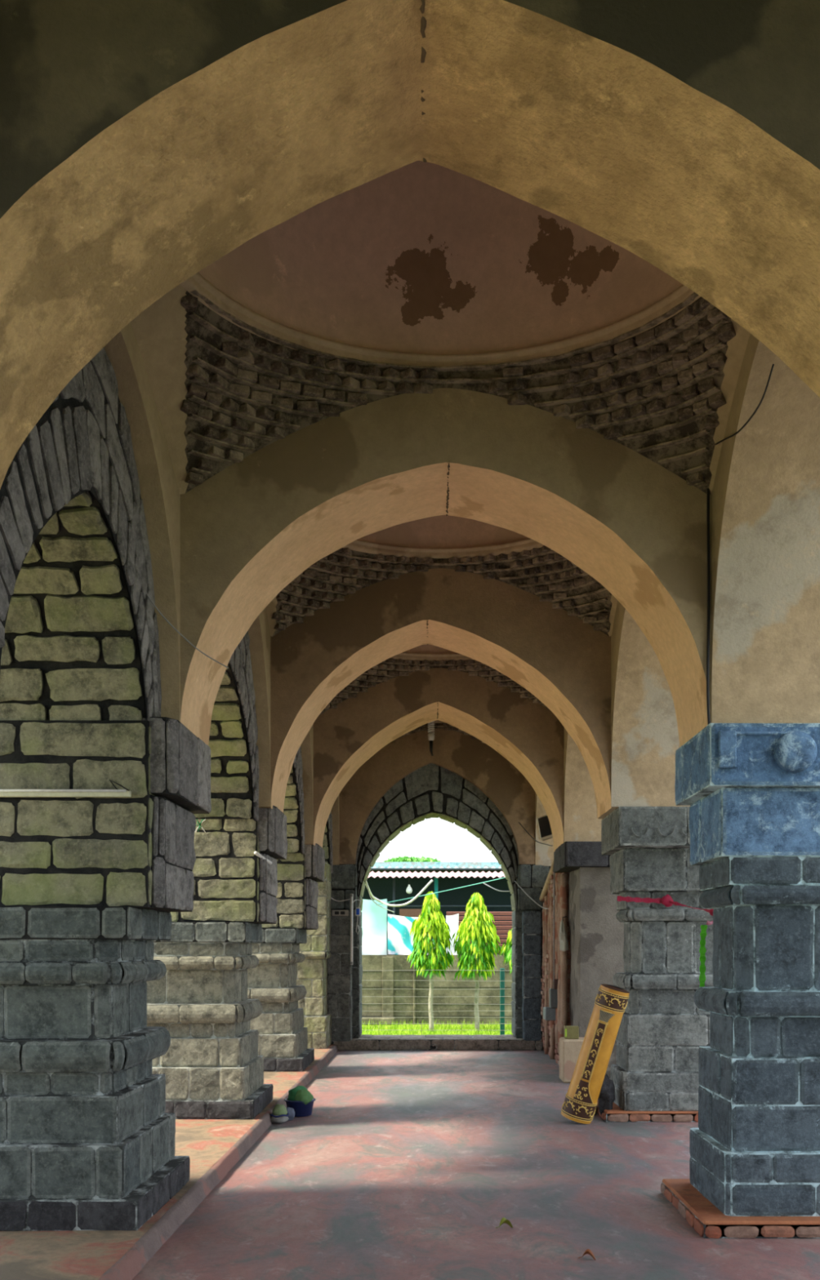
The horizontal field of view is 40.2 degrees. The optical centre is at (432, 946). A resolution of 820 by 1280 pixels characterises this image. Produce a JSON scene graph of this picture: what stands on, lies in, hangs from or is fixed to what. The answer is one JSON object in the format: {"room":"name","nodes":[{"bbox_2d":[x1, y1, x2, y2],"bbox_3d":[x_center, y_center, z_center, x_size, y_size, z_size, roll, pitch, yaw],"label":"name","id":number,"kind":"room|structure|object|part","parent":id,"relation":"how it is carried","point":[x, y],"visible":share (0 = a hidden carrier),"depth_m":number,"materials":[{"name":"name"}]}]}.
{"room":"mosque","nodes":[
{"label":"mosque","id":0,"kind":"room"},
{"bbox_2d":[117,1084,293,1261],"bbox_3d":[0.080,1.762,7.300,7.600,0.100,24.600,0,0,0],"label":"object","id":1,"kind":"structure","parent":0,"point":[293,1085],"depth_m":7.75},
{"bbox_2d":[104,322,338,865],"bbox_3d":[-2.265,-3.285,11.285,1.470,3.930,14.230,0,0,0],"label":"wall","id":2,"kind":"structure","parent":0,"point":[160,495],"depth_m":6.68,"materials":[{"name":"paint"}]},
{"bbox_2d":[0,346,161,719],"bbox_3d":[-2.317,-2.130,5.485,1.378,2.180,2.630,0,0,0],"label":"stone arch","id":3,"kind":"object","parent":2,"relation":"attached to","point":[79,638],"visible":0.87,"depth_m":6.19,"materials":[{"name":"grey stone"}]},
{"bbox_2d":[146,591,228,668],"bbox_3d":[-1.564,-2.059,6.586,0.130,0.696,0.874,0,0,36],"label":"cable","id":4,"kind":"object","parent":3,"relation":"attached to","point":[171,624],"visible":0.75,"depth_m":6.73,"materials":[{"name":"grey plastic"}]},
{"bbox_2d":[193,630,258,822],"bbox_3d":[-2.313,-2.200,9.125,1.373,2.040,2.950,0,0,0],"label":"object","id":5,"kind":"structure","parent":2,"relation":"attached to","point":[233,730],"depth_m":10.17,"materials":[{"name":"beige stone"}]},
{"bbox_2d":[283,746,304,854],"bbox_3d":[-2.314,-2.200,12.948,1.388,2.040,2.904,0,0,0],"label":"stone arch","id":6,"kind":"object","parent":2,"relation":"attached to","point":[293,809],"visible":0.1,"depth_m":14.04,"materials":[{"name":"beige stone"}]},
{"bbox_2d":[322,812,333,873],"bbox_3d":[-2.315,-2.199,17.000,1.371,2.042,2.800,0,0,0],"label":"stone arch","id":7,"kind":"object","parent":2,"relation":"attached to","point":[327,837],"visible":0.12,"depth_m":18.10,"materials":[{"name":"grey stone"}]},
{"bbox_2d":[361,1018,511,1035],"bbox_3d":[0.000,1.860,40.000,90.000,0.100,130.000,0,0,0],"label":"ground","id":8,"kind":"structure","parent":0,"point":[390,1025],"depth_m":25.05,"materials":[{"name":"green plant"}]},
{"bbox_2d":[361,1017,395,1023],"bbox_3d":[-1.950,1.720,25.850,2.200,0.160,0.220,0,0,0],"label":"concrete ledge","id":9,"kind":"object","parent":8,"relation":"on","point":[384,1020],"visible":0.28,"depth_m":25.74,"materials":[{"name":"grey concrete"}]},
{"bbox_2d":[382,855,422,862],"bbox_3d":[-1.164,-0.884,44.081,1.805,5.379,1.256,0,0,0],"label":"tree","id":10,"kind":"object","parent":8,"relation":"on","point":[405,859],"visible":0.14,"depth_m":43.80,"materials":[{"name":"green plant"}]},
{"bbox_2d":[399,908,422,917],"bbox_3d":[-0.350,0.440,28.100,0.950,2.760,0.050,0,0,0],"label":"board","id":11,"kind":"object","parent":8,"relation":"on","point":[415,913],"visible":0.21,"depth_m":28.08,"materials":[{"name":"brown wood"}]},
{"bbox_2d":[417,855,440,862],"bbox_3d":[-0.313,-0.959,45.996,1.826,5.529,1.234,0,0,0],"label":"tree","id":12,"kind":"object","parent":8,"relation":"on","point":[428,859],"visible":0.05,"depth_m":45.76,"materials":[{"name":"green plant"}]},
{"bbox_2d":[406,891,454,1030],"bbox_3d":[-0.013,0.337,23.777,1.032,3.034,0.941,0,0,22],"label":"young tree","id":13,"kind":"object","parent":8,"relation":"on","point":[426,940],"visible":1,"depth_m":23.62,"materials":[{"name":"green plant"}]},
{"bbox_3d":[-0.014,-0.222,23.771,1.038,1.916,0.917,0,0,28],"label":"crown","id":14,"kind":"part","parent":13,"relation":"part of","materials":[{"name":"green plant"}]},
{"bbox_2d":[361,955,511,1024],"bbox_3d":[0.300,1.005,26.082,13.000,1.610,0.275,0,0,0],"label":"wall","id":15,"kind":"structure","parent":8,"relation":"on","point":[379,971],"depth_m":26.02,"materials":[{"name":"concrete"}]},
{"bbox_2d":[386,914,427,955],"bbox_3d":[-0.463,-0.265,26.305,1.187,1.000,0.111,0,0,0],"label":"printed banner","id":16,"kind":"object","parent":15,"relation":"hanging from","point":[400,942],"visible":0.48,"depth_m":26.30,"materials":[{"name":"white fabric"}]},
{"bbox_2d":[445,913,458,955],"bbox_3d":[0.468,-0.225,26.249,0.316,1.100,0.062,0,0,0],"label":"sheet","id":17,"kind":"object","parent":15,"relation":"attached to","point":[451,921],"visible":0.56,"depth_m":26.26,"materials":[{"name":"white fabric"}]},
{"bbox_2d":[361,968,511,1035],"bbox_3d":[0.250,1.120,20.980,8.500,1.420,0.089,0,0,0],"label":"wire fence","id":18,"kind":"object","parent":8,"relation":"on","point":[501,980],"visible":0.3,"depth_m":20.96,"materials":[{"name":"metal"}]},
{"bbox_3d":[1.310,1.120,21.000,0.085,1.420,0.050,0,0,0],"label":"post","id":19,"kind":"part","parent":18,"relation":"part of","materials":[{"name":"teal metal"}]},
{"bbox_2d":[361,862,512,955],"bbox_3d":[0.300,-0.230,30.100,14.000,4.160,3.000,0,0,0],"label":"shed","id":20,"kind":"object","parent":8,"relation":"on","point":[389,881],"visible":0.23,"depth_m":31.32,"materials":[{"name":"teal paint"}]},
{"bbox_2d":[360,898,386,955],"bbox_3d":[-1.383,-0.455,26.348,0.635,1.330,0.119,0,0,0],"label":"banner","id":21,"kind":"object","parent":20,"relation":"hanging from","point":[374,917],"visible":0.94,"depth_m":26.34,"materials":[{"name":"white fabric"}]},
{"bbox_3d":[-1.000,-0.050,29.200,0.055,3.700,0.055,0,0,-23],"label":"post","id":22,"kind":"part","parent":20,"relation":"part of","materials":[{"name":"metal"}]},
{"bbox_2d":[405,884,412,893],"bbox_3d":[-0.599,-1.686,28.900,0.170,0.660,0.170,0,0,0],"label":"hanging bulb","id":23,"kind":"object","parent":20,"relation":"hanging from","point":[408,890],"visible":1,"depth_m":28.85,"materials":[{"name":"white glass"}]},
{"bbox_3d":[0.100,-0.050,29.200,0.092,3.700,0.092,0,0,23],"label":"post","id":24,"kind":"part","parent":20,"relation":"part of","materials":[{"name":"teal metal"}]},
{"bbox_3d":[0.250,-1.050,29.200,13.500,0.043,0.050,0,0,0],"label":"rail","id":25,"kind":"part","parent":20,"relation":"part of","materials":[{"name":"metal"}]},
{"bbox_2d":[451,892,502,1031],"bbox_3d":[0.971,0.347,23.784,1.129,3.013,1.059,0,0,0],"label":"young tree","id":26,"kind":"object","parent":8,"relation":"on","point":[482,961],"visible":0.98,"depth_m":23.60,"materials":[{"name":"green plant"}]},
{"bbox_3d":[0.971,-0.203,23.784,1.129,1.913,1.059,0,0,0],"label":"crown","id":27,"kind":"part","parent":26,"relation":"part of","materials":[{"name":"green plant"}]},
{"bbox_2d":[499,928,511,973],"bbox_3d":[1.871,0.562,23.378,0.941,2.584,0.930,0,0,0],"label":"young tree","id":28,"kind":"object","parent":8,"relation":"on","point":[506,950],"visible":0.09,"depth_m":23.34,"materials":[{"name":"green plant"}]},
{"bbox_3d":[2.300,0.900,28.050,4.000,1.700,0.050,0,0,0],"label":"screen base","id":29,"kind":"object","parent":8,"relation":"on","visible":0},
{"bbox_2d":[446,911,511,951],"bbox_3d":[2.300,-0.360,28.000,3.900,1.010,0.057,0,0,0],"label":"slatted screen","id":30,"kind":"object","parent":29,"relation":"attached to","point":[496,922],"visible":0.03,"depth_m":27.99,"materials":[{"name":"brown wood"}]},
{"bbox_2d":[338,728,534,864],"bbox_3d":[0.000,-3.300,18.500,6.000,3.900,0.200,0,0,0],"label":"wall","id":31,"kind":"structure","parent":0,"point":[473,760],"depth_m":18.40,"materials":[{"name":"paint"}]},
{"bbox_2d":[427,720,434,755],"bbox_3d":[-0.020,-3.409,18.320,0.117,0.569,0.157,0,0,0],"label":"bulb","id":32,"kind":"object","parent":31,"relation":"attached to","point":[430,726],"visible":0.95,"depth_m":18.27,"materials":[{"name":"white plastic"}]},
{"bbox_2d":[132,1049,819,1279],"bbox_3d":[2.400,1.700,7.250,8.000,0.001,22.500,0,0,0],"label":"floor","id":33,"kind":"structure","parent":0,"point":[404,1165],"depth_m":7.54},
{"bbox_2d":[0,1044,337,1279],"bbox_3d":[-2.561,1.698,7.150,2.078,0.203,22.300,0,0,0],"label":"platform","id":34,"kind":"object","parent":33,"relation":"on","point":[74,1255],"visible":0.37,"depth_m":6.35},
{"bbox_2d":[0,716,211,1231],"bbox_3d":[-2.215,0.125,6.975,1.470,2.950,1.390,0,0,0],"label":"stone pier","id":35,"kind":"object","parent":34,"relation":"on","point":[88,886],"visible":0.99,"depth_m":6.53,"materials":[{"name":"grey stone"}]},
{"bbox_2d":[0,779,131,797],"bbox_3d":[-2.299,-0.915,6.487,1.102,0.096,0.061,0,0,0],"label":"batten","id":36,"kind":"object","parent":35,"relation":"attached to","point":[126,793],"visible":1,"depth_m":6.48,"materials":[{"name":"beige metal"}]},
{"bbox_3d":[-2.355,0.155,6.961,1.191,0.130,1.170,0,0,0],"label":"moulding","id":37,"kind":"part","parent":35,"relation":"part of","materials":[{"name":"grey stone"}]},
{"bbox_3d":[-2.343,0.630,6.970,1.214,0.180,1.246,0,0,0],"label":"moulding","id":38,"kind":"part","parent":35,"relation":"part of","materials":[{"name":"grey stone"}]},
{"bbox_2d":[180,387,710,746],"bbox_3d":[0.000,-3.280,7.224,6.000,3.940,0.852,0,0,0],"label":"pointed arch","id":39,"kind":"object","parent":35,"relation":"on","point":[630,523],"visible":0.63,"depth_m":6.80,"materials":[{"name":"beige paint"}]},
{"bbox_2d":[130,160,750,494],"bbox_3d":[0.005,-3.809,5.486,3.410,2.141,2.786,0,0,0],"label":"dome","id":40,"kind":"object","parent":39,"relation":"on","point":[418,277],"visible":0.49,"depth_m":6.57,"materials":[{"name":"paint"}]},
{"bbox_2d":[146,805,287,1119],"bbox_3d":[-2.214,0.125,11.002,1.480,2.950,1.332,0,0,0],"label":"stone pier","id":41,"kind":"object","parent":34,"relation":"on","point":[212,1067],"visible":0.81,"depth_m":10.55,"materials":[{"name":"grey stone"}]},
{"bbox_2d":[195,818,206,832],"bbox_3d":[-2.176,-1.141,10.487,0.124,0.156,0.032,0,0,0],"label":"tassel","id":42,"kind":"object","parent":41,"relation":"attached to","point":[202,820],"visible":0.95,"depth_m":10.48,"materials":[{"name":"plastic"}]},
{"bbox_3d":[-2.343,0.630,11.001,1.213,0.180,1.184,0,0,0],"label":"moulding","id":43,"kind":"part","parent":41,"relation":"part of","materials":[{"name":"grey stone"}]},
{"bbox_3d":[-2.354,0.155,10.989,1.192,0.130,1.105,0,0,0],"label":"moulding","id":44,"kind":"part","parent":41,"relation":"part of","materials":[{"name":"grey stone"}]},
{"bbox_2d":[253,851,271,864],"bbox_3d":[-1.619,-0.846,10.725,0.034,0.105,0.369,0,0,15],"label":"rod","id":45,"kind":"object","parent":41,"relation":"attached to","point":[255,853],"visible":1,"depth_m":10.65,"materials":[{"name":"plastic"}]},
{"bbox_2d":[258,568,617,818],"bbox_3d":[0.000,-3.280,11.049,6.000,3.940,0.904,0,0,0],"label":"pointed arch","id":46,"kind":"object","parent":41,"relation":"on","point":[558,658],"visible":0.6,"depth_m":10.60,"materials":[{"name":"beige paint"}]},
{"bbox_2d":[266,515,617,636],"bbox_3d":[0.080,-3.995,9.125,3.220,2.131,3.088,0,0,0],"label":"dome","id":47,"kind":"object","parent":46,"relation":"on","point":[511,557],"visible":0.27,"depth_m":10.50,"materials":[{"name":"brick"}]},
{"bbox_2d":[247,843,324,1071],"bbox_3d":[-2.215,0.125,14.994,1.474,2.951,1.444,0,0,0],"label":"stone pier","id":48,"kind":"object","parent":34,"relation":"on","point":[282,1037],"visible":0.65,"depth_m":14.49,"materials":[{"name":"grey stone"}]},
{"bbox_3d":[-2.342,0.630,14.990,1.218,0.180,1.301,0,0,0],"label":"moulding","id":49,"kind":"part","parent":48,"relation":"part of","materials":[{"name":"grey stone"}]},
{"bbox_3d":[-2.353,0.155,14.983,1.194,0.130,1.222,0,0,0],"label":"moulding","id":50,"kind":"part","parent":48,"relation":"part of","materials":[{"name":"grey stone"}]},
{"bbox_2d":[295,862,331,1048],"bbox_3d":[-2.269,0.140,17.913,1.261,2.920,0.866,0,0,0],"label":"stone pier","id":51,"kind":"object","parent":34,"relation":"on","point":[312,972],"visible":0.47,"depth_m":17.59,"materials":[{"name":"beige stone"}]},
{"bbox_3d":[-2.272,0.140,17.932,1.255,0.120,0.827,0,0,0],"label":"moulding","id":52,"kind":"part","parent":51,"relation":"part of","materials":[{"name":"stone"}]},
{"bbox_2d":[270,1103,288,1124],"bbox_3d":[-1.474,1.613,10.781,0.181,0.192,0.191,0,0,23],"label":"cloth bundle","id":53,"kind":"object","parent":33,"relation":"on","point":[279,1116],"visible":1,"depth_m":10.73,"materials":[{"name":"green fabric"}]},
{"bbox_2d":[286,1106,294,1120],"bbox_3d":[-1.405,1.642,10.972,0.121,0.139,0.127,0,0,0],"label":"cloth bundle","id":54,"kind":"object","parent":33,"relation":"on","point":[291,1111],"visible":0.67,"depth_m":10.93,"materials":[{"name":"grey fabric"}]},
{"bbox_2d":[284,1097,315,1116],"bbox_3d":[-1.330,1.614,11.250,0.320,0.164,0.320,0,0,0],"label":"basin","id":55,"kind":"object","parent":33,"relation":"on","point":[300,1109],"visible":0.69,"depth_m":11.13,"materials":[{"name":"blue plastic"}]},
{"bbox_2d":[288,1085,307,1101],"bbox_3d":[-1.345,1.500,11.259,0.214,0.201,0.245,0,0,0],"label":"cloth","id":56,"kind":"object","parent":55,"relation":"in","point":[292,1092],"visible":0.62,"depth_m":11.18,"materials":[{"name":"green fabric"}]},
{"bbox_2d":[294,1088,313,1104],"bbox_3d":[-1.285,1.510,11.160,0.169,0.172,0.151,0,0,-29],"label":"cloth","id":57,"kind":"object","parent":55,"relation":"in","point":[304,1095],"visible":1,"depth_m":11.12,"materials":[{"name":"green fabric"}]},
{"bbox_2d":[333,1034,542,1050],"bbox_3d":[0.090,1.606,18.808,3.420,0.189,0.985,0,0,0],"label":"stone step","id":58,"kind":"structure","parent":33,"relation":"on","point":[365,1042],"depth_m":18.33,"materials":[{"name":"grey stone"}]},
{"bbox_2d":[326,763,550,1048],"bbox_3d":[-0.001,-0.682,18.802,6.002,4.765,1.056,0,0,0],"label":"gateway","id":59,"kind":"object","parent":33,"relation":"on","point":[431,790],"visible":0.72,"depth_m":18.54,"materials":[{"name":"grey stone"}]},
{"bbox_2d":[332,910,348,915],"bbox_3d":[-1.500,-0.545,18.259,0.270,0.095,0.051,0,0,0],"label":"board","id":60,"kind":"object","parent":59,"relation":"attached to","point":[335,913],"visible":1,"depth_m":18.25,"materials":[{"name":"black plastic"}]},
{"bbox_2d":[350,893,352,964],"bbox_3d":[-1.315,-0.280,18.250,0.045,1.160,0.065,0,0,0],"label":"tube light","id":61,"kind":"object","parent":59,"relation":"attached to","point":[351,895],"visible":1,"depth_m":18.23,"materials":[{"name":"white plastic"}]},
{"bbox_2d":[355,907,360,933],"bbox_3d":[-1.225,-0.416,18.428,0.090,0.447,0.073,0,0,0],"label":"charger","id":62,"kind":"object","parent":59,"relation":"attached to","point":[357,911],"visible":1,"depth_m":18.40,"materials":[{"name":"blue plastic"}]},
{"bbox_3d":[-1.224,-0.347,18.410,0.065,0.308,0.036,0,0,0],"label":"cord","id":63,"kind":"part","parent":62,"relation":"part of","materials":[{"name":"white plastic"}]},
{"bbox_2d":[366,883,394,912],"bbox_3d":[-0.878,-0.858,20.141,0.099,0.410,2.732,0,0,8],"label":"hose","id":64,"kind":"object","parent":59,"relation":"hanging from","point":[366,883],"visible":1,"depth_m":19.09,"materials":[{"name":"plastic"}]},
{"bbox_2d":[364,879,432,906],"bbox_3d":[-0.576,-1.058,20.720,1.184,0.547,3.246,0,0,0],"label":"hose","id":65,"kind":"object","parent":59,"relation":"attached to","point":[431,880],"visible":0.94,"depth_m":22.18,"materials":[{"name":"plastic"}]},
{"bbox_2d":[376,876,505,905],"bbox_3d":[0.513,-1.039,21.078,0.985,0.416,4.390,0,0,-35],"label":"rope","id":66,"kind":"object","parent":59,"relation":"attached to","point":[504,877],"visible":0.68,"depth_m":22.20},
{"bbox_2d":[483,882,510,892],"bbox_3d":[1.095,-1.024,19.347,0.046,0.226,1.359,0,0,-17],"label":"power cable","id":67,"kind":"object","parent":59,"relation":"attached to","point":[483,882],"visible":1,"depth_m":19.29,"materials":[{"name":"grey plastic"}]},
{"bbox_2d":[496,1217,512,1227],"bbox_3d":[0.433,1.674,6.760,0.108,0.064,0.060,0,0,0],"label":"fallen leaf","id":68,"kind":"object","parent":33,"relation":"on","point":[503,1220],"visible":1,"depth_m":6.76,"materials":[{"name":"green plant"}]},
{"bbox_2d":[559,1037,583,1083],"bbox_3d":[1.860,1.430,14.120,0.480,0.540,0.420,0,0,0],"label":"plinth block","id":69,"kind":"object","parent":33,"relation":"on","point":[569,1049],"visible":0.46,"depth_m":13.91,"materials":[{"name":"beige stone"}]},
{"bbox_2d":[563,1026,578,1039],"bbox_3d":[1.744,1.080,14.076,0.173,0.155,0.147,0,0,0],"label":"carton","id":70,"kind":"object","parent":69,"relation":"on","point":[569,1032],"visible":1,"depth_m":14.01,"materials":[{"name":"cardboard"}]},
{"bbox_2d":[577,1248,595,1259],"bbox_3d":[0.839,1.677,6.080,0.097,0.058,0.046,0,0,0],"label":"fallen leaf","id":71,"kind":"object","parent":33,"relation":"on","point":[588,1251],"visible":1,"depth_m":6.08,"materials":[{"name":"brown plant"}]},
{"bbox_2d":[552,841,623,1078],"bbox_3d":[2.313,0.180,14.938,1.284,3.040,1.326,0,0,0],"label":"pier","id":72,"kind":"object","parent":33,"relation":"on","point":[596,934],"visible":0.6,"depth_m":14.42,"materials":[{"name":"paint"}]},
{"bbox_2d":[304,667,563,852],"bbox_3d":[0.000,-3.280,15.000,6.000,3.940,1.200,0,0,0],"label":"pointed arch","id":73,"kind":"object","parent":72,"relation":"on","point":[526,733],"visible":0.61,"depth_m":14.40,"materials":[{"name":"beige paint"}]},
{"bbox_2d":[318,644,549,715],"bbox_3d":[0.081,-3.990,12.950,3.221,2.140,3.036,0,0,0],"label":"dome","id":74,"kind":"object","parent":73,"relation":"on","point":[424,656],"visible":0.11,"depth_m":14.34,"materials":[{"name":"brick"}]},
{"bbox_2d":[392,720,483,742],"bbox_3d":[0.081,-3.960,17.001,3.221,2.200,2.920,0,0,0],"label":"dome","id":75,"kind":"object","parent":73,"relation":"on","point":[437,724],"visible":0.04,"depth_m":18.37,"materials":[{"name":"paint"}]},
{"bbox_2d":[536,814,552,840],"bbox_3d":[1.653,-1.698,15.850,0.270,0.400,0.331,0,0,-17],"label":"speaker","id":76,"kind":"object","parent":73,"relation":"attached to","point":[544,827],"visible":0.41,"depth_m":15.83,"materials":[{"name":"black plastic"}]},
{"bbox_2d":[518,822,551,845],"bbox_3d":[1.602,-1.717,17.008,0.126,0.607,2.421,0,0,-7],"label":"cable","id":77,"kind":"object","parent":76,"relation":"attached to","point":[518,822],"visible":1,"depth_m":17.63,"materials":[{"name":"black plastic"}]},
{"bbox_2d":[559,915,568,951],"bbox_3d":[1.765,-0.169,15.046,0.123,0.478,0.265,0,0,0],"label":"cloth bag","id":78,"kind":"object","parent":72,"relation":"hanging from","point":[563,945],"visible":1,"depth_m":14.97,"materials":[{"name":"grey fabric"}]},
{"bbox_2d":[560,983,629,1124],"bbox_3d":[1.554,1.029,10.728,0.670,1.342,0.318,0,0,29],"label":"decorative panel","id":79,"kind":"object","parent":33,"relation":"on","point":[580,1103],"visible":1,"depth_m":10.62,"materials":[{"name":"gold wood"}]},
{"bbox_2d":[593,1073,614,1115],"bbox_3d":[1.616,1.489,11.201,0.257,0.472,0.590,0,0,-28],"label":"stone","id":80,"kind":"object","parent":33,"relation":"on","point":[606,1098],"visible":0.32,"depth_m":10.98,"materials":[{"name":"grey stone"}]},
{"bbox_2d":[595,1100,697,1122],"bbox_3d":[2.302,1.650,11.359,1.296,0.100,1.083,0,0,0],"label":"kerb","id":81,"kind":"object","parent":33,"relation":"on","point":[616,1114],"visible":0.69,"depth_m":10.84,"materials":[{"name":"red brick"}]},
{"bbox_2d":[600,806,712,1111],"bbox_3d":[2.346,0.140,11.130,1.208,2.921,1.183,0,0,0],"label":"stone pier","id":82,"kind":"object","parent":81,"relation":"on","point":[661,1031],"visible":0.8,"depth_m":10.94,"materials":[{"name":"grey stone"}]},
{"bbox_3d":[2.401,0.345,11.266,1.098,0.150,0.800,0,0,0],"label":"moulding","id":83,"kind":"part","parent":82,"relation":"part of","materials":[{"name":"grey stone"}]},
{"bbox_3d":[2.417,-0.310,11.253,1.066,0.120,0.736,0,0,0],"label":"moulding","id":84,"kind":"part","parent":82,"relation":"part of","materials":[{"name":"grey stone"}]},
{"bbox_2d":[616,894,712,924],"bbox_3d":[2.103,-0.324,9.215,0.628,0.360,3.313,0,0,0],"label":"ribbon","id":85,"kind":"object","parent":82,"relation":"attached to","point":[666,900],"visible":0.75,"depth_m":10.84,"materials":[{"name":"fabric"}]},
{"bbox_2d":[660,1178,819,1238],"bbox_3d":[2.252,1.650,7.107,1.395,0.100,1.227,0,0,0],"label":"brick base","id":86,"kind":"object","parent":33,"relation":"on","point":[707,1220],"visible":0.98,"depth_m":6.55,"materials":[{"name":"red brick"}]},
{"bbox_2d":[674,723,819,1216],"bbox_3d":[2.286,0.140,7.081,1.329,2.920,1.081,0,0,0],"label":"stone pier","id":87,"kind":"object","parent":86,"relation":"on","point":[751,791],"visible":1,"depth_m":6.70,"materials":[{"name":"grey stone"}]},
{"bbox_2d":[698,924,706,986],"bbox_3d":[1.827,0.070,7.585,0.059,0.432,0.040,0,0,-5],"label":"ribbon","id":88,"kind":"object","parent":87,"relation":"hanging from","point":[703,927],"visible":0.96,"depth_m":7.58,"materials":[{"name":"fabric"}]},
{"bbox_3d":[2.339,0.345,7.091,1.222,0.150,0.950,0,0,0],"label":"moulding","id":89,"kind":"part","parent":87,"relation":"part of","materials":[{"name":"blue stone"}]},
{"bbox_3d":[2.356,-0.310,7.080,1.188,0.120,0.887,0,0,0],"label":"moulding","id":90,"kind":"part","parent":87,"relation":"part of","materials":[{"name":"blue stone"}]},
{"bbox_3d":[2.285,0.140,3.801,1.331,2.920,1.038,0,0,0],"label":"stone pier","id":91,"kind":"object","parent":33,"relation":"on","visible":0},
{"bbox_2d":[0,0,819,488],"bbox_3d":[0.000,-3.280,3.764,6.000,3.940,0.812,0,0,0],"label":"pointed arch","id":92,"kind":"object","parent":91,"relation":"on","point":[143,143],"visible":1,"depth_m":3.59,"materials":[{"name":"paint"}]},
{"bbox_2d":[540,871,570,1065],"bbox_3d":[1.897,0.212,17.048,0.304,2.977,3.304,0,0,0],"label":"brick wall","id":93,"kind":"structure","parent":0,"point":[552,1030],"depth_m":16.14,"materials":[{"name":"paint"}]},
{"bbox_2d":[514,880,548,909],"bbox_3d":[1.606,-0.830,17.860,0.071,0.513,1.377,0,0,-19],"label":"power cable","id":94,"kind":"object","parent":93,"relation":"attached to","point":[514,881],"visible":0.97,"depth_m":17.94,"materials":[{"name":"grey plastic"}]},
{"bbox_2d":[538,859,553,902],"bbox_3d":[1.800,-1.026,16.851,0.100,0.598,3.120,0,0,0],"label":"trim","id":95,"kind":"structure","parent":93,"relation":"attached to","point":[544,890],"depth_m":17.46,"materials":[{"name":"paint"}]},
{"bbox_2d":[542,872,557,1020],"bbox_3d":[1.748,-0.065,16.244,0.235,2.270,0.552,0,0,0],"label":"wooden post","id":96,"kind":"object","parent":93,"relation":"attached to","point":[548,1012],"visible":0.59,"depth_m":16.11,"materials":[{"name":"brown wood"}]},
{"bbox_2d":[548,988,557,1008],"bbox_3d":[1.765,0.750,16.200,0.140,0.280,0.180,0,0,0],"label":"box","id":97,"kind":"object","parent":96,"relation":"attached to","point":[553,994],"depth_m":16.11,"materials":[{"name":"grey metal"}]},
{"bbox_2d":[534,333,819,866],"bbox_3d":[2.345,-3.285,11.285,1.310,3.930,14.230,0,0,0],"label":"wall","id":98,"kind":"structure","parent":0,"point":[765,495],"depth_m":6.74,"materials":[{"name":"paint"}]},
{"bbox_2d":[706,488,710,724],"bbox_3d":[1.669,-2.190,6.780,0.023,1.720,0.028,0,0,0],"label":"cable","id":99,"kind":"object","parent":98,"relation":"attached to","point":[707,489],"visible":0.78,"depth_m":6.77,"materials":[{"name":"black plastic"}]},
{"bbox_2d":[714,364,773,444],"bbox_3d":[1.658,-2.858,6.109,0.040,0.274,1.226,0,0,0],"label":"cable","id":100,"kind":"object","parent":98,"relation":"attached to","point":[772,365],"visible":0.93,"depth_m":5.72,"materials":[{"name":"black plastic"}]}
]}

